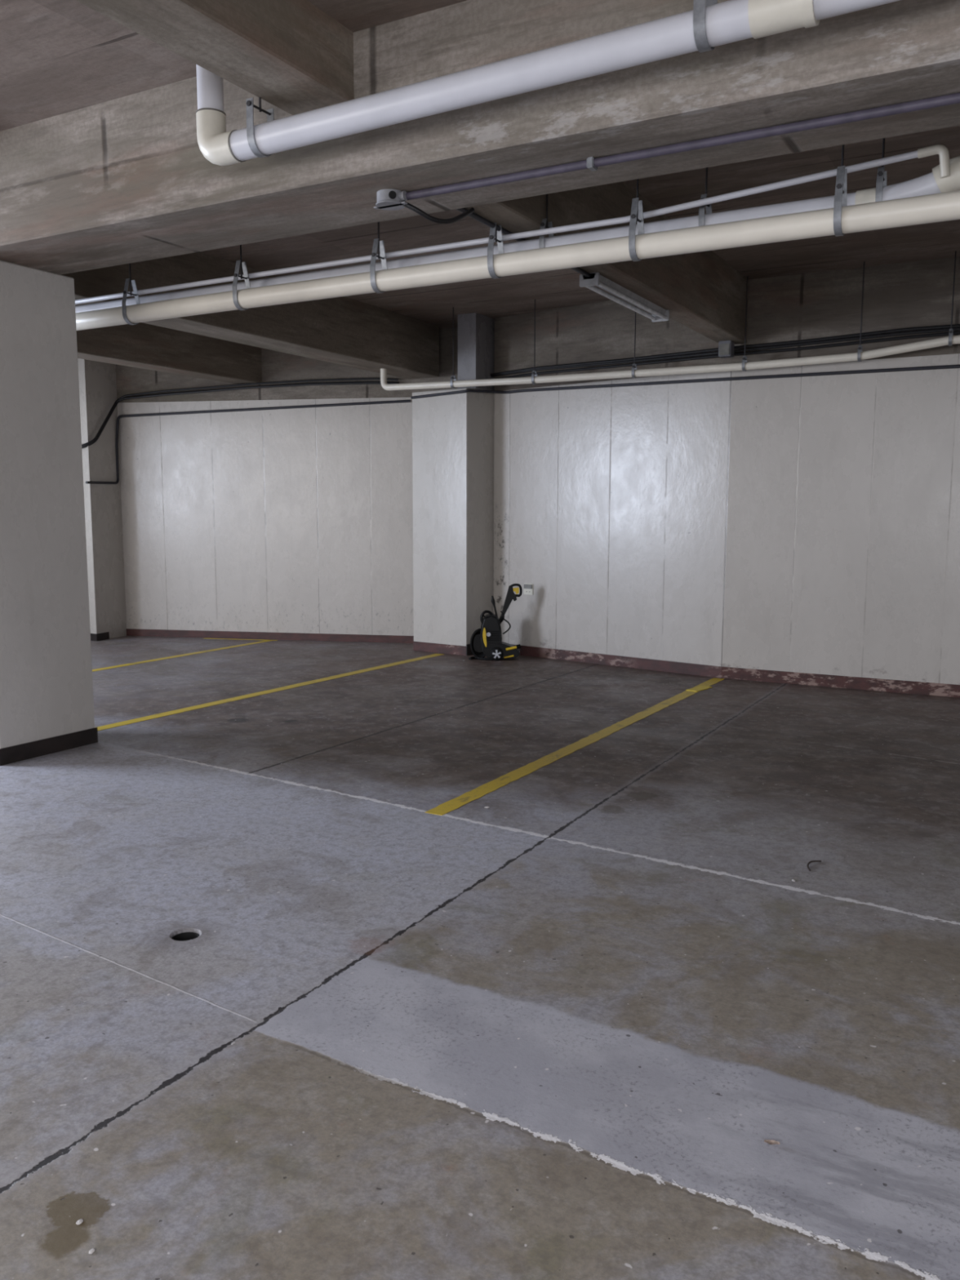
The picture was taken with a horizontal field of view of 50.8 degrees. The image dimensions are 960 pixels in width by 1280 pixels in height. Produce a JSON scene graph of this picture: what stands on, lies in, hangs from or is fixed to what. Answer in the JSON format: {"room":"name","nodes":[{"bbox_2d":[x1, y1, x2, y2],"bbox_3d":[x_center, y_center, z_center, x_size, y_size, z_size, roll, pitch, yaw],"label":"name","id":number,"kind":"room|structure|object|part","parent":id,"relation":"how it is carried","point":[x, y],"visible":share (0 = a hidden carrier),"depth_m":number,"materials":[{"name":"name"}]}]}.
{"room":"parking garage","nodes":[
{"label":"parking garage","id":0,"kind":"room"},
{"bbox_2d":[117,397,413,635],"bbox_3d":[-2.685,-1.420,12.088,5.054,2.790,0.618,2,7,15],"label":"wall","id":1,"kind":"structure","parent":0,"point":[291,520],"depth_m":11.85,"materials":[{"name":"white paint"}]},
{"bbox_2d":[85,400,410,484],"bbox_3d":[-2.636,-2.279,11.737,3.722,0.942,0.603,0,7,1],"label":"conduit","id":2,"kind":"object","parent":1,"relation":"attached to","point":[395,401],"visible":1,"depth_m":11.74,"materials":[{"name":"black metal"}]},
{"bbox_2d":[126,628,413,643],"bbox_3d":[-2.557,-0.050,12.040,3.633,0.085,0.008,1,7,10],"label":"baseboard","id":3,"kind":"structure","parent":1,"relation":"attached to","point":[130,632],"depth_m":12.02,"materials":[{"name":"red paint"}]},
{"bbox_2d":[115,326,457,402],"bbox_3d":[-2.362,-3.148,11.732,5.738,0.730,0.600,2,7,16],"label":"wall","id":4,"kind":"structure","parent":0,"point":[277,366],"depth_m":11.60,"materials":[{"name":"concrete"}]},
{"bbox_2d":[81,377,399,448],"bbox_3d":[-2.862,-2.588,11.683,3.927,0.811,0.519,0,7,2],"label":"cable bundle","id":5,"kind":"object","parent":4,"relation":"attached to","point":[95,439],"visible":0.92,"depth_m":11.63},
{"bbox_2d":[0,635,959,1279],"bbox_3d":[-0.665,1.228,4.651,15.900,0.600,13.650,4,8,29],"label":"floor","id":6,"kind":"structure","parent":0,"point":[561,1028],"depth_m":3.28,"materials":[{"name":"concrete"}]},
{"bbox_2d":[0,260,94,748],"bbox_3d":[-2.986,-0.770,6.312,0.690,2.940,0.700,4,8,29],"label":"column","id":7,"kind":"structure","parent":6,"relation":"on","point":[46,685],"depth_m":6.16,"materials":[{"name":"white paint"}]},
{"bbox_2d":[0,727,97,765],"bbox_3d":[-2.685,0.661,6.321,0.008,0.100,0.716,4,8,29],"label":"baseboard","id":8,"kind":"structure","parent":7,"relation":"attached to","point":[15,753],"depth_m":6.30,"materials":[{"name":"brown paint"}]},
{"bbox_2d":[75,1218,83,1224],"bbox_3d":[-0.851,1.237,2.151,0.012,0.005,0.018,3,8,23],"label":"chip","id":9,"kind":"object","parent":6,"relation":"on","point":[79,1221],"visible":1,"depth_m":2.15,"materials":[{"name":"white stone"}]},
{"bbox_2d":[88,1248,94,1253],"bbox_3d":[-0.793,1.248,2.066,0.010,0.004,0.017,2,7,15],"label":"chip","id":10,"kind":"object","parent":6,"relation":"on","point":[91,1251],"visible":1,"depth_m":2.06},
{"bbox_2d":[77,358,126,638],"bbox_3d":[-4.709,-1.794,12.102,0.860,3.520,0.620,4,8,29],"label":"pilaster","id":11,"kind":"object","parent":6,"relation":"on","point":[96,380],"visible":0.29,"depth_m":11.85,"materials":[{"name":"white paint"}]},
{"bbox_2d":[90,633,96,640],"bbox_3d":[-4.866,-0.056,12.044,0.860,0.085,0.008,4,8,29],"label":"baseboard","id":12,"kind":"structure","parent":11,"relation":"attached to","point":[93,636],"depth_m":11.86,"materials":[{"name":"brown paint"}]},
{"bbox_2d":[96,631,109,640],"bbox_3d":[-4.412,-0.062,12.100,0.008,0.085,0.565,2,7,16],"label":"baseboard","id":13,"kind":"structure","parent":11,"relation":"attached to","point":[103,636],"depth_m":11.94,"materials":[{"name":"brown paint"}]},
{"bbox_2d":[92,640,272,671],"bbox_3d":[-3.202,0.176,10.560,0.096,0.002,3.151,4,8,27],"label":"parking line","id":14,"kind":"object","parent":6,"relation":"on","point":[255,642],"visible":0.86,"depth_m":10.56,"materials":[{"name":"yellow paint"}]},
{"bbox_2d":[171,932,199,941],"bbox_3d":[-1.055,1.308,3.652,0.097,0.488,0.097,4,8,29],"label":"floor drain","id":15,"kind":"object","parent":6,"relation":"in","point":[183,936],"visible":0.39,"depth_m":3.66,"materials":[{"name":"black metal"}]},
{"bbox_2d":[204,637,277,640],"bbox_3d":[-2.853,-0.009,12.038,0.936,0.002,0.061,2,7,11],"label":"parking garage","id":16,"kind":"object","parent":6,"relation":"on","point":[205,637],"visible":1,"depth_m":12.07,"materials":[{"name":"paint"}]},
{"bbox_2d":[97,653,444,731],"bbox_3d":[-1.655,0.408,8.745,0.109,0.002,4.861,4,8,30],"label":"parking line","id":17,"kind":"object","parent":6,"relation":"on","point":[211,704],"visible":0.91,"depth_m":8.35,"materials":[{"name":"yellow paint"}]},
{"bbox_2d":[412,388,493,646],"bbox_3d":[-0.220,-1.269,11.013,0.820,2.770,0.750,4,8,29],"label":"pilaster","id":18,"kind":"object","parent":6,"relation":"on","point":[453,434],"visible":0.65,"depth_m":10.71,"materials":[{"name":"white paint"}]},
{"bbox_2d":[413,641,466,655],"bbox_3d":[-0.439,0.089,10.908,0.714,0.100,0.008,5,9,34],"label":"baseboard","id":19,"kind":"structure","parent":18,"relation":"attached to","point":[417,646],"depth_m":10.90,"materials":[{"name":"red paint"}]},
{"bbox_2d":[466,644,473,655],"bbox_3d":[0.001,0.088,10.846,0.008,0.120,0.413,7,10,44],"label":"baseboard","id":20,"kind":"structure","parent":18,"relation":"attached to","point":[468,652],"depth_m":10.72,"materials":[{"name":"brown paint"}]},
{"bbox_2d":[457,312,494,390],"bbox_3d":[-0.001,-2.992,10.612,0.215,0.750,0.560,4,8,29],"label":"pilaster","id":21,"kind":"object","parent":18,"relation":"on","point":[476,331],"visible":0.71,"depth_m":10.39,"materials":[{"name":"grey paint"}]},
{"bbox_2d":[468,583,522,660],"bbox_3d":[0.159,-0.193,10.432,0.547,0.781,0.310,0,7,0],"label":"washer","id":22,"kind":"object","parent":6,"relation":"on","point":[486,641],"visible":1,"depth_m":10.37,"materials":[{"name":"black plastic"}]},
{"bbox_3d":[0.072,-0.223,10.398,0.144,0.168,0.028,0,7,0],"label":"carry handle","id":23,"kind":"part","parent":22,"relation":"part of","materials":[{"name":"black plastic"}]},
{"bbox_3d":[0.361,-0.505,10.384,0.077,0.070,0.038,0,7,0],"label":"trigger plate","id":24,"kind":"part","parent":22,"relation":"part of","materials":[{"name":"yellow plastic"}]},
{"bbox_2d":[425,677,724,815],"bbox_3d":[0.982,0.610,7.168,0.147,0.006,4.871,4,8,30],"label":"parking line","id":25,"kind":"object","parent":6,"relation":"on","point":[453,804],"visible":1,"depth_m":6.30,"materials":[{"name":"yellow paint"}]},
{"bbox_2d":[764,1139,779,1144],"bbox_3d":[0.698,1.202,2.418,0.036,0.008,0.020,2,8,18],"label":"dry leaf","id":26,"kind":"object","parent":6,"relation":"on","point":[769,1141],"visible":1,"depth_m":2.42,"materials":[{"name":"brown plant"}]},
{"bbox_2d":[806,860,821,871],"bbox_3d":[1.425,0.964,4.339,0.036,0.011,0.147,5,9,36],"label":"twig","id":27,"kind":"object","parent":6,"relation":"on","point":[807,865],"visible":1,"depth_m":4.36,"materials":[{"name":"brown wood"}]},
{"bbox_2d":[0,0,959,328],"bbox_3d":[-0.608,-2.672,4.249,15.900,0.200,13.850,4,8,29],"label":"ceiling","id":28,"kind":"structure","parent":0,"point":[57,57],"depth_m":6.24,"materials":[{"name":"concrete"}]},
{"bbox_2d":[121,262,140,324],"bbox_3d":[-2.253,-2.447,6.499,0.032,0.815,0.128,4,8,29],"label":"hanger","id":29,"kind":"object","parent":28,"relation":"hanging from","point":[135,294],"visible":0.8,"depth_m":6.50,"materials":[{"name":"metal"}]},
{"bbox_3d":[-2.253,-2.538,6.488,0.009,0.632,0.009,-6,9,-38],"label":"threaded rod","id":30,"kind":"part","parent":29,"relation":"part of","materials":[{"name":"grey metal"}]},
{"bbox_2d":[76,322,262,383],"bbox_3d":[-3.772,-3.002,9.706,0.300,0.560,5.200,4,8,29],"label":"ceiling beam","id":31,"kind":"structure","parent":28,"relation":"attached to","point":[142,345],"depth_m":10.48,"materials":[{"name":"concrete"}]},
{"bbox_2d":[75,0,354,115],"bbox_3d":[-2.328,-2.093,1.451,0.330,0.300,6.800,4,8,29],"label":"ceiling beam","id":32,"kind":"structure","parent":28,"relation":"attached to","point":[291,55],"depth_m":3.91,"materials":[{"name":"concrete"}]},
{"bbox_2d":[245,97,274,158],"bbox_3d":[-0.931,-2.175,4.288,0.036,0.237,0.148,4,8,29],"label":"hanger","id":33,"kind":"object","parent":32,"relation":"hanging from","point":[270,114],"visible":0.84,"depth_m":4.24,"materials":[{"name":"metal"}]},
{"bbox_3d":[-0.930,-2.265,4.277,0.009,0.056,0.009,1,7,7],"label":"threaded rod","id":34,"kind":"part","parent":33,"relation":"part of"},
{"bbox_2d":[195,0,900,165],"bbox_3d":[1.185,-2.158,3.067,5.565,0.517,0.142,4,8,30],"label":"drain pipe","id":35,"kind":"object","parent":33,"relation":"hanging from","point":[729,21],"visible":0.94,"depth_m":3.65,"materials":[{"name":"white plastic"}]},
{"bbox_2d":[232,244,250,310],"bbox_3d":[-1.432,-2.393,6.045,0.032,0.815,0.128,4,8,29],"label":"hanger","id":36,"kind":"object","parent":28,"relation":"hanging from","point":[239,264],"visible":0.77,"depth_m":6.05,"materials":[{"name":"metal"}]},
{"bbox_3d":[-1.432,-2.484,6.033,0.009,0.632,0.009,1,7,7],"label":"threaded rod","id":37,"kind":"part","parent":36,"relation":"part of","materials":[{"name":"grey metal"}]},
{"bbox_2d":[61,252,439,378],"bbox_3d":[-1.937,-2.885,8.806,0.410,0.560,5.400,4,8,29],"label":"ceiling beam","id":38,"kind":"structure","parent":28,"relation":"attached to","point":[344,331],"depth_m":9.04,"materials":[{"name":"concrete"}]},
{"bbox_2d":[369,222,387,293],"bbox_3d":[-0.559,-2.332,5.562,0.032,0.815,0.128,4,8,29],"label":"hanger","id":39,"kind":"object","parent":28,"relation":"hanging from","point":[377,244],"visible":0.78,"depth_m":5.56,"materials":[{"name":"metal"}]},
{"bbox_3d":[-0.558,-2.422,5.550,0.009,0.632,0.009,1,7,7],"label":"threaded rod","id":40,"kind":"part","parent":39,"relation":"part of","materials":[{"name":"grey metal"}]},
{"bbox_2d":[449,306,456,388],"bbox_3d":[-0.265,-2.904,10.056,0.025,0.786,0.084,4,8,29],"label":"hanger","id":41,"kind":"object","parent":28,"relation":"hanging from","point":[453,377],"visible":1,"depth_m":10.06,"materials":[{"name":"metal"}]},
{"bbox_3d":[-0.265,-2.949,10.050,0.009,0.696,0.009,1,7,7],"label":"threaded rod","id":42,"kind":"part","parent":41,"relation":"part of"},
{"bbox_2d":[0,0,959,275],"bbox_3d":[-0.428,-2.335,4.617,15.500,0.600,0.630,4,8,29],"label":"ceiling beam","id":43,"kind":"structure","parent":28,"relation":"attached to","point":[128,179],"depth_m":4.16,"materials":[{"name":"concrete"}]},
{"bbox_2d":[373,188,474,223],"bbox_3d":[-0.236,-1.979,4.664,0.500,0.117,0.149,-3,8,-21],"label":"junction box","id":44,"kind":"object","parent":43,"relation":"attached to","point":[388,199],"visible":1,"depth_m":4.58,"materials":[{"name":"grey plastic"}]},
{"bbox_2d":[405,92,959,200],"bbox_3d":[2.971,-1.770,2.752,7.570,0.041,0.054,4,8,29],"label":"conduit","id":45,"kind":"object","parent":43,"relation":"attached to","point":[592,163],"visible":1,"depth_m":3.91,"materials":[{"name":"metal"}]},
{"bbox_2d":[487,222,504,279],"bbox_3d":[0.083,-2.285,5.207,0.032,0.815,0.128,4,8,29],"label":"hanger","id":46,"kind":"object","parent":28,"relation":"hanging from","point":[495,235],"visible":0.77,"depth_m":5.20,"materials":[{"name":"metal"}]},
{"bbox_3d":[0.084,-2.376,5.196,0.009,0.632,0.009,1,7,7],"label":"threaded rod","id":47,"kind":"part","parent":46,"relation":"part of","materials":[{"name":"grey metal"}]},
{"bbox_2d":[75,144,950,304],"bbox_3d":[-3.932,-2.430,7.537,13.549,0.173,0.058,4,8,29],"label":"pipe","id":48,"kind":"object","parent":46,"relation":"hanging from","point":[942,150],"visible":1,"depth_m":5.02,"materials":[{"name":"white plastic"}]},
{"bbox_2d":[75,190,959,330],"bbox_3d":[-1.678,-2.053,6.225,18.800,0.146,0.112,4,8,29],"label":"pipe","id":49,"kind":"object","parent":46,"relation":"hanging from","point":[942,206],"visible":1,"depth_m":5.00,"materials":[{"name":"plastic"}]},
{"bbox_2d":[531,299,537,384],"bbox_3d":[0.521,-2.836,9.623,0.025,0.786,0.084,4,8,29],"label":"hanger","id":50,"kind":"object","parent":28,"relation":"hanging from","point":[534,372],"visible":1,"depth_m":9.63,"materials":[{"name":"metal"}]},
{"bbox_3d":[0.521,-2.881,9.617,0.009,0.696,0.009,-6,9,-38],"label":"threaded rod","id":51,"kind":"part","parent":50,"relation":"part of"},
{"bbox_2d":[538,194,554,248],"bbox_3d":[0.351,-2.348,5.279,0.028,0.696,0.126,4,8,29],"label":"hanger","id":52,"kind":"object","parent":28,"relation":"hanging from","point":[544,221],"visible":0.3,"depth_m":5.27,"materials":[{"name":"metal"}]},
{"bbox_3d":[0.351,-2.425,5.270,0.009,0.541,0.009,-6,9,-38],"label":"threaded rod","id":53,"kind":"part","parent":52,"relation":"part of","materials":[{"name":"grey metal"}]},
{"bbox_2d":[464,181,748,344],"bbox_3d":[1.123,-2.637,6.886,0.220,0.560,5.000,4,8,29],"label":"ceiling beam","id":54,"kind":"structure","parent":28,"relation":"attached to","point":[701,291],"depth_m":6.77,"materials":[{"name":"concrete"}]},
{"bbox_2d":[455,208,591,277],"bbox_3d":[0.273,-2.176,5.564,0.026,0.026,1.660,4,8,29],"label":"conduit","id":55,"kind":"object","parent":54,"relation":"attached to","point":[473,215],"visible":0.4,"depth_m":5.18,"materials":[{"name":"grey metal"}]},
{"bbox_2d":[579,272,669,322],"bbox_3d":[1.006,-2.315,6.872,0.130,0.075,1.352,4,8,29],"label":"lamp","id":56,"kind":"object","parent":54,"relation":"attached to","point":[659,313],"visible":0.99,"depth_m":6.75,"materials":[{"name":"white metal"}]},
{"bbox_2d":[718,340,734,358],"bbox_3d":[2.138,-2.524,8.778,0.110,0.130,0.116,4,8,29],"label":"box","id":57,"kind":"object","parent":54,"relation":"attached to","point":[726,348],"visible":1,"depth_m":8.73,"materials":[{"name":"grey metal"}]},
{"bbox_2d":[631,306,637,377],"bbox_3d":[1.403,-2.768,9.136,0.025,0.786,0.084,4,8,29],"label":"hanger","id":58,"kind":"object","parent":28,"relation":"hanging from","point":[634,366],"visible":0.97,"depth_m":9.14,"materials":[{"name":"metal"}]},
{"bbox_3d":[1.403,-2.813,9.130,0.009,0.696,0.009,1,7,7],"label":"threaded rod","id":59,"kind":"part","parent":58,"relation":"part of","materials":[{"name":"grey metal"}]},
{"bbox_2d":[628,178,644,261],"bbox_3d":[0.756,-2.237,4.835,0.032,0.815,0.128,4,8,29],"label":"hanger","id":60,"kind":"object","parent":28,"relation":"hanging from","point":[637,211],"visible":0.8,"depth_m":4.83,"materials":[{"name":"metal"}]},
{"bbox_3d":[0.756,-2.328,4.824,0.009,0.632,0.009,1,7,7],"label":"threaded rod","id":61,"kind":"part","parent":60,"relation":"part of","materials":[{"name":"grey metal"}]},
{"bbox_2d":[693,0,717,53],"bbox_3d":[0.744,-2.201,3.317,0.040,0.497,0.136,4,8,29],"label":"hanger","id":62,"kind":"object","parent":28,"relation":"hanging from","point":[702,45],"visible":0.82,"depth_m":3.29,"materials":[{"name":"metal"}]},
{"bbox_2d":[698,167,711,226],"bbox_3d":[1.093,-2.295,4.869,0.028,0.696,0.126,4,8,29],"label":"hanger","id":63,"kind":"object","parent":28,"relation":"hanging from","point":[708,207],"visible":0.34,"depth_m":4.86,"materials":[{"name":"metal"}]},
{"bbox_3d":[1.094,-2.371,4.859,0.009,0.541,0.009,1,7,7],"label":"threaded rod","id":64,"kind":"part","parent":63,"relation":"part of","materials":[{"name":"grey metal"}]},
{"bbox_2d":[742,276,747,371],"bbox_3d":[2.276,-2.704,8.653,0.025,0.786,0.084,4,8,29],"label":"hanger","id":65,"kind":"object","parent":28,"relation":"hanging from","point":[744,357],"visible":1,"depth_m":8.66,"materials":[{"name":"metal"}]},
{"bbox_2d":[380,335,959,390],"bbox_3d":[3.716,-2.350,7.888,10.863,0.266,0.066,4,8,29],"label":"pipe","id":66,"kind":"object","parent":65,"relation":"hanging from","point":[943,341],"visible":1,"depth_m":8.93,"materials":[{"name":"beige plastic"}]},
{"bbox_3d":[2.276,-2.749,8.648,0.009,0.696,0.009,1,7,7],"label":"threaded rod","id":67,"kind":"part","parent":65,"relation":"part of","materials":[{"name":"grey metal"}]},
{"bbox_2d":[833,144,847,236],"bbox_3d":[1.576,-2.177,4.382,0.032,0.815,0.128,4,8,29],"label":"hanger","id":68,"kind":"object","parent":28,"relation":"hanging from","point":[841,188],"visible":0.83,"depth_m":4.37,"materials":[{"name":"metal"}]},
{"bbox_3d":[1.576,-2.268,4.370,0.009,0.632,0.009,1,7,7],"label":"threaded rod","id":69,"kind":"part","parent":68,"relation":"part of","materials":[{"name":"grey metal"}]},
{"bbox_2d":[857,261,865,361],"bbox_3d":[3.097,-2.660,8.197,0.025,0.786,0.084,4,8,29],"label":"hanger","id":70,"kind":"object","parent":28,"relation":"hanging from","point":[860,347],"visible":1,"depth_m":8.20,"materials":[{"name":"metal"}]},
{"bbox_3d":[3.097,-2.705,8.192,0.009,0.696,0.009,-6,9,-38],"label":"threaded rod","id":71,"kind":"part","parent":70,"relation":"part of","materials":[{"name":"grey metal"}]},
{"bbox_2d":[875,137,886,201],"bbox_3d":[1.792,-2.245,4.482,0.028,0.696,0.126,4,8,29],"label":"hanger","id":72,"kind":"object","parent":28,"relation":"hanging from","point":[881,181],"visible":0.49,"depth_m":4.46,"materials":[{"name":"metal"}]},
{"bbox_2d":[75,155,959,312],"bbox_3d":[-3.513,-2.375,7.416,14.403,0.246,0.171,4,8,29],"label":"pipe","id":73,"kind":"object","parent":72,"relation":"hanging from","point":[931,183],"visible":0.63,"depth_m":5.08,"materials":[{"name":"plastic"}]},
{"bbox_3d":[1.792,-2.322,4.473,0.009,0.541,0.009,1,7,7],"label":"threaded rod","id":74,"kind":"part","parent":72,"relation":"part of","materials":[{"name":"grey metal"}]},
{"bbox_2d":[948,250,956,346],"bbox_3d":[3.683,-2.693,7.864,0.025,0.786,0.084,4,8,29],"label":"hanger","id":75,"kind":"object","parent":28,"relation":"hanging from","point":[951,331],"visible":0.96,"depth_m":7.87,"materials":[{"name":"metal"}]},
{"bbox_3d":[3.683,-2.738,7.859,0.009,0.696,0.009,1,7,7],"label":"threaded rod","id":76,"kind":"part","parent":75,"relation":"part of","materials":[{"name":"grey metal"}]},
{"bbox_2d":[493,353,959,684],"bbox_3d":[4.498,-0.907,8.222,10.216,2.770,0.861,5,8,32],"label":"wall","id":77,"kind":"structure","parent":0,"point":[802,524],"depth_m":9.04,"materials":[{"name":"white paint"}]},
{"bbox_2d":[524,583,533,595],"bbox_3d":[0.508,-0.533,10.606,0.120,0.115,0.028,6,9,39],"label":"wall outlet","id":78,"kind":"object","parent":77,"relation":"attached to","point":[528,588],"visible":1,"depth_m":10.59,"materials":[{"name":"beige plastic"}]},
{"bbox_2d":[511,644,959,697],"bbox_3d":[4.371,0.443,8.168,10.192,0.105,0.370,5,8,32],"label":"baseboard","id":79,"kind":"structure","parent":77,"relation":"attached to","point":[771,676],"depth_m":9.15,"materials":[{"name":"red paint"}]},
{"bbox_2d":[493,256,959,391],"bbox_3d":[4.502,-2.653,8.002,10.216,0.750,0.861,5,8,32],"label":"wall","id":80,"kind":"structure","parent":0,"point":[825,304],"depth_m":8.72,"materials":[{"name":"concrete"}]},
{"bbox_2d":[410,364,959,399],"bbox_3d":[4.045,-2.201,8.054,10.991,0.145,0.385,4,8,31],"label":"conduit","id":81,"kind":"object","parent":80,"relation":"attached to","point":[944,366],"visible":1,"depth_m":9.07,"materials":[{"name":"black metal"}]},
{"bbox_2d":[490,324,959,378],"bbox_3d":[3.056,-2.519,8.514,7.200,0.143,0.348,5,9,33],"label":"cable bundle","id":82,"kind":"object","parent":80,"relation":"attached to","point":[695,353],"visible":0.88,"depth_m":8.76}
]}

